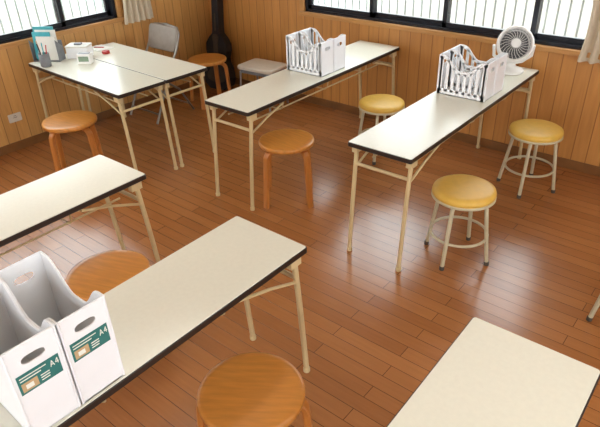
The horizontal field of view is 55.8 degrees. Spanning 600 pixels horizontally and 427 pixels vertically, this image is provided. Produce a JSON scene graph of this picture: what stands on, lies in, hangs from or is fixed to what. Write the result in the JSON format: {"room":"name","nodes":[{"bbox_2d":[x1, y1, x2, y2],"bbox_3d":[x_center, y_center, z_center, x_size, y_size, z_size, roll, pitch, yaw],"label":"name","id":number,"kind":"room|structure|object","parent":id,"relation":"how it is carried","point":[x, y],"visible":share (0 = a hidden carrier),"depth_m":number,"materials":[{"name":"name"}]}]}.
{"room":"classroom","nodes":[
{"label":"classroom","id":0,"kind":"room"},
{"bbox_2d":[0,0,211,146],"bbox_3d":[-3.158,-1.187,3.506,0.120,2.500,7.010,22,38,34],"label":"wall","id":1,"kind":"structure","parent":0,"point":[19,90],"depth_m":5.04,"materials":[{"name":"brown wood"}]},
{"bbox_2d":[8,112,21,122],"bbox_3d":[-2.367,-0.797,4.711,0.010,0.070,0.110,22,38,34],"label":"wall outlet","id":2,"kind":"object","parent":1,"relation":"attached to","point":[15,117],"visible":1,"depth_m":4.71,"materials":[{"name":"beige plastic"}]},
{"bbox_2d":[0,0,116,43],"bbox_3d":[-2.585,-1.688,4.002,0.090,1.090,2.760,22,38,34],"label":"window","id":3,"kind":"structure","parent":1,"relation":"in","point":[110,12],"depth_m":4.82,"materials":[{"name":"brown metal"}]},
{"bbox_2d":[0,0,123,49],"bbox_3d":[-2.536,-1.671,3.966,0.035,1.165,2.860,22,38,34],"label":"trim","id":4,"kind":"structure","parent":1,"relation":"attached to","point":[120,18],"depth_m":4.89,"materials":[{"name":"brown wood"}]},
{"bbox_2d":[0,76,205,155],"bbox_3d":[-3.070,-0.127,4.096,0.015,0.070,6.770,22,38,34],"label":"baseboard","id":5,"kind":"structure","parent":1,"relation":"attached to","point":[26,142],"depth_m":5.32,"materials":[{"name":"brown wood"}]},
{"bbox_2d":[123,0,153,24],"bbox_3d":[-1.517,-2.395,4.929,0.061,1.400,0.330,22,38,34],"label":"curtain","id":6,"kind":"object","parent":1,"relation":"hanging from","point":[134,10],"visible":1,"depth_m":5.23,"materials":[{"name":"beige fabric"}]},
{"bbox_2d":[0,83,599,426],"bbox_3d":[-0.369,1.019,2.209,7.230,0.100,7.010,22,38,34],"label":"floor","id":7,"kind":"structure","parent":0,"point":[375,331],"depth_m":3.42,"materials":[{"name":"brown wood"}]},
{"bbox_2d":[41,110,103,171],"bbox_3d":[-1.693,-0.506,4.289,0.389,0.441,0.389,-11,32,-15],"label":"wooden stool","id":8,"kind":"object","parent":7,"relation":"on","point":[75,120],"visible":0.97,"depth_m":4.16,"materials":[{"name":"brown wood"}]},
{"bbox_2d":[0,155,160,262],"bbox_3d":[-1.464,0.418,2.493,0.393,0.700,1.832,21,38,33],"label":"folding table","id":9,"kind":"object","parent":7,"relation":"on","point":[26,209],"visible":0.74,"depth_m":2.67,"materials":[{"name":"beige laminate"}]},
{"bbox_2d":[28,54,177,169],"bbox_3d":[-1.564,-0.781,4.484,1.312,0.700,0.393,23,39,35],"label":"folding table","id":10,"kind":"object","parent":7,"relation":"on","point":[117,82],"visible":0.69,"depth_m":4.17,"materials":[{"name":"beige laminate"}]},
{"bbox_2d":[35,41,51,67],"bbox_3d":[-1.992,-1.241,4.401,0.080,0.198,0.080,22,38,34],"label":"pen cup","id":11,"kind":"object","parent":10,"relation":"on","point":[44,57],"visible":1,"depth_m":4.40,"materials":[{"name":"grey plastic"}]},
{"bbox_2d":[28,26,65,61],"bbox_3d":[-2.032,-1.356,4.535,0.224,0.259,0.100,2,31,7],"label":"rack","id":12,"kind":"object","parent":10,"relation":"on","point":[45,35],"visible":0.8,"depth_m":4.51,"materials":[{"name":"grey plastic"}]},
{"bbox_2d":[64,42,93,58],"bbox_3d":[-1.802,-1.337,4.631,0.186,0.112,0.126,1,31,5],"label":"storage box","id":13,"kind":"object","parent":10,"relation":"on","point":[72,49],"visible":0.94,"depth_m":4.59,"materials":[{"name":"plastic"}]},
{"bbox_2d":[76,52,93,63],"bbox_3d":[-1.698,-1.227,4.476,0.110,0.079,0.071,-1,31,2],"label":"digital clock","id":14,"kind":"object","parent":10,"relation":"on","point":[82,57],"visible":1,"depth_m":4.45,"materials":[{"name":"white plastic"}]},
{"bbox_2d":[65,250,149,300],"bbox_3d":[-0.854,0.452,2.656,0.370,0.441,0.370,-18,35,-25],"label":"wooden stool","id":15,"kind":"object","parent":7,"relation":"on","point":[102,272],"visible":0.57,"depth_m":2.55,"materials":[{"name":"brown wood"}]},
{"bbox_2d":[84,42,213,166],"bbox_3d":[-1.302,-0.942,4.735,1.312,0.700,0.393,23,39,35],"label":"folding table","id":16,"kind":"object","parent":7,"relation":"on","point":[168,69],"visible":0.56,"depth_m":4.41,"materials":[{"name":"beige laminate"}]},
{"bbox_2d":[92,44,113,51],"bbox_3d":[-1.719,-1.422,4.863,0.215,0.014,0.163,18,36,29],"label":"paper stack","id":17,"kind":"object","parent":16,"relation":"on","point":[101,47],"visible":0.81,"depth_m":4.86,"materials":[{"name":"paper"}]},
{"bbox_2d":[102,50,109,53],"bbox_3d":[-1.617,-1.345,4.722,0.064,0.022,0.064,22,38,34],"label":"tape roll","id":18,"kind":"object","parent":16,"relation":"on","point":[103,51],"visible":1,"depth_m":4.70,"materials":[{"name":"red plastic"}]},
{"bbox_2d":[0,216,309,426],"bbox_3d":[-0.683,0.739,1.917,0.393,0.700,1.832,22,38,34],"label":"folding table","id":19,"kind":"object","parent":7,"relation":"on","point":[158,309],"visible":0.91,"depth_m":2.02,"materials":[{"name":"beige laminate"}]},
{"bbox_2d":[0,279,80,426],"bbox_3d":[-0.780,0.379,1.541,0.328,0.309,0.144,22,39,34],"label":"file box","id":20,"kind":"object","parent":19,"relation":"on","point":[38,389],"visible":1,"depth_m":1.47,"materials":[{"name":"white cardboard"}]},
{"bbox_2d":[0,251,124,403],"bbox_3d":[-0.689,0.321,1.633,0.328,0.309,0.144,22,38,34],"label":"file box","id":21,"kind":"object","parent":19,"relation":"on","point":[84,329],"visible":0.89,"depth_m":1.60,"materials":[{"name":"white cardboard"}]},
{"bbox_2d":[130,22,194,123],"bbox_3d":[-1.325,-1.313,5.239,0.422,0.803,0.478,22,38,34],"label":"folding chair","id":22,"kind":"object","parent":7,"relation":"on","point":[162,36],"visible":0.58,"depth_m":5.17,"materials":[{"name":"metal"}]},
{"bbox_2d":[188,53,230,109],"bbox_3d":[-0.889,-1.308,5.571,0.369,0.441,0.369,-20,36,-28],"label":"wooden stool","id":23,"kind":"object","parent":7,"relation":"on","point":[206,59],"visible":0.82,"depth_m":5.48,"materials":[{"name":"brown wood"}]},
{"bbox_2d":[205,0,235,89],"bbox_3d":[-0.833,-1.812,5.793,0.340,1.079,0.213,15,35,26],"label":"guitar case","id":24,"kind":"object","parent":7,"relation":"on","point":[218,42],"visible":0.77,"depth_m":5.79,"materials":[{"name":"black fabric"}]},
{"bbox_2d":[196,352,311,426],"bbox_3d":[-0.161,0.792,2.052,0.370,0.441,0.370,-22,36,-29],"label":"wooden stool","id":25,"kind":"object","parent":7,"relation":"on","point":[252,389],"visible":1,"depth_m":1.93,"materials":[{"name":"brown wood"}]},
{"bbox_2d":[237,58,288,111],"bbox_3d":[-0.354,-1.244,5.461,0.400,0.389,0.300,19,37,30],"label":"stool","id":26,"kind":"object","parent":7,"relation":"on","point":[256,66],"visible":0.67,"depth_m":5.33,"materials":[{"name":"beige plastic"}]},
{"bbox_2d":[259,129,313,208],"bbox_3d":[-0.084,-0.306,3.867,0.370,0.441,0.370,-4,31,-4],"label":"wooden stool","id":27,"kind":"object","parent":7,"relation":"on","point":[280,141],"visible":1,"depth_m":3.74,"materials":[{"name":"brown wood"}]},
{"bbox_2d":[205,40,399,210],"bbox_3d":[0.108,-0.750,4.339,0.393,0.700,1.832,22,38,34],"label":"folding table","id":28,"kind":"object","parent":7,"relation":"on","point":[249,99],"visible":0.84,"depth_m":3.87,"materials":[{"name":"beige laminate"}]},
{"bbox_2d":[286,31,333,76],"bbox_3d":[0.071,-1.150,4.083,0.328,0.249,0.144,22,38,34],"label":"file box","id":29,"kind":"object","parent":28,"relation":"on","point":[324,66],"visible":1,"depth_m":4.06,"materials":[{"name":"white plastic"}]},
{"bbox_2d":[299,27,345,71],"bbox_3d":[0.163,-1.210,4.178,0.328,0.249,0.144,22,38,34],"label":"file box","id":30,"kind":"object","parent":28,"relation":"on","point":[339,50],"visible":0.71,"depth_m":4.13,"materials":[{"name":"white plastic"}]},
{"bbox_2d":[358,94,404,164],"bbox_3d":[0.626,-0.665,4.406,0.346,0.453,0.346,-21,36,-29],"label":"round stool","id":31,"kind":"object","parent":7,"relation":"on","point":[383,105],"visible":0.66,"depth_m":4.24,"materials":[{"name":"yellow leather"}]},
{"bbox_2d":[347,64,538,271],"bbox_3d":[0.986,-0.403,3.714,0.393,0.700,1.832,22,38,34],"label":"folding table","id":32,"kind":"object","parent":7,"relation":"on","point":[410,134],"visible":0.81,"depth_m":3.21,"materials":[{"name":"beige laminate"}]},
{"bbox_2d":[436,49,498,101],"bbox_3d":[1.046,-0.869,3.562,0.328,0.249,0.144,22,38,34],"label":"file box","id":33,"kind":"object","parent":32,"relation":"on","point":[450,80],"visible":1,"depth_m":3.55,"materials":[{"name":"white plastic"}]},
{"bbox_2d":[451,44,507,95],"bbox_3d":[1.138,-0.929,3.657,0.328,0.249,0.144,22,38,34],"label":"file box","id":34,"kind":"object","parent":32,"relation":"on","point":[460,48],"visible":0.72,"depth_m":3.63,"materials":[{"name":"white plastic"}]},
{"bbox_2d":[492,25,535,74],"bbox_3d":[1.473,-1.131,3.909,0.286,0.314,0.192,3,32,9],"label":"desk fan","id":35,"kind":"object","parent":32,"relation":"on","point":[517,41],"visible":0.93,"depth_m":3.88,"materials":[{"name":"white plastic"}]},
{"bbox_2d":[424,174,496,270],"bbox_3d":[0.907,0.045,3.216,0.346,0.453,0.346,-4,31,-3],"label":"round stool","id":36,"kind":"object","parent":7,"relation":"on","point":[460,192],"visible":1,"depth_m":3.10,"materials":[{"name":"yellow leather"}]},
{"bbox_2d":[386,317,599,426],"bbox_3d":[0.165,1.067,1.326,0.393,0.700,1.832,21,38,33],"label":"folding table","id":37,"kind":"object","parent":7,"relation":"on","point":[490,375],"visible":1,"depth_m":1.59,"materials":[{"name":"beige laminate"}]},
{"bbox_2d":[496,119,563,198],"bbox_3d":[1.583,-0.384,3.888,0.346,0.453,0.346,-14,33,-19],"label":"round stool","id":38,"kind":"object","parent":7,"relation":"on","point":[536,132],"visible":1,"depth_m":3.78,"materials":[{"name":"yellow leather"}]},
{"bbox_2d":[586,295,599,321],"bbox_3d":[1.574,0.394,2.600,0.347,0.453,0.347,-11,32,-15],"label":"round stool","id":39,"kind":"object","parent":7,"relation":"on","point":[590,316],"visible":1,"depth_m":2.77,"materials":[{"name":"yellow metal"}]},
{"bbox_2d":[208,0,599,166],"bbox_3d":[1.773,-1.526,3.787,6.990,2.500,0.120,22,38,34],"label":"wall","id":40,"kind":"structure","parent":0,"point":[565,93],"depth_m":4.64,"materials":[{"name":"brown wood"}]},
{"bbox_2d":[235,77,599,176],"bbox_3d":[1.771,-0.456,4.367,6.975,0.070,0.015,22,38,34],"label":"baseboard","id":41,"kind":"structure","parent":40,"relation":"attached to","point":[562,162],"depth_m":4.55,"materials":[{"name":"brown wood"}]},
{"bbox_2d":[305,0,584,49],"bbox_3d":[1.116,-1.908,4.157,2.730,1.090,0.090,22,38,34],"label":"window","id":42,"kind":"structure","parent":40,"relation":"in","point":[569,42],"depth_m":4.37,"materials":[{"name":"brown metal"}]},
{"bbox_2d":[299,0,599,59],"bbox_3d":[1.077,-1.884,4.115,2.830,1.165,0.035,22,38,34],"label":"trim","id":43,"kind":"structure","parent":40,"relation":"attached to","point":[302,12],"depth_m":4.46,"materials":[{"name":"brown wood"}]},
{"bbox_2d":[577,0,599,63],"bbox_3d":[2.025,-1.564,3.351,0.440,1.400,0.061,22,38,34],"label":"curtain","id":44,"kind":"object","parent":40,"relation":"hanging from","point":[591,44],"visible":1,"depth_m":3.71,"materials":[{"name":"beige fabric"}]},
{"label":"outside","id":45,"kind":"structure","parent":0,"visible":0},
{"bbox_3d":[0.063,1.851,1.118,28.000,0.180,28.000,22,38,34],"label":"ground","id":46,"kind":"structure","parent":45,"visible":0},
{"bbox_2d":[0,0,104,34],"bbox_3d":[-4.212,-1.515,5.580,0.050,1.220,9.218,22,38,34],"label":"fence","id":47,"kind":"object","parent":46,"relation":"on","point":[15,15],"visible":0.21,"depth_m":6.65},
{"bbox_2d":[314,0,592,37],"bbox_3d":[2.300,-2.054,6.102,10.538,1.220,0.050,22,38,34],"label":"fence","id":48,"kind":"object","parent":46,"relation":"on","point":[571,18],"visible":0.25,"depth_m":6.15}
]}

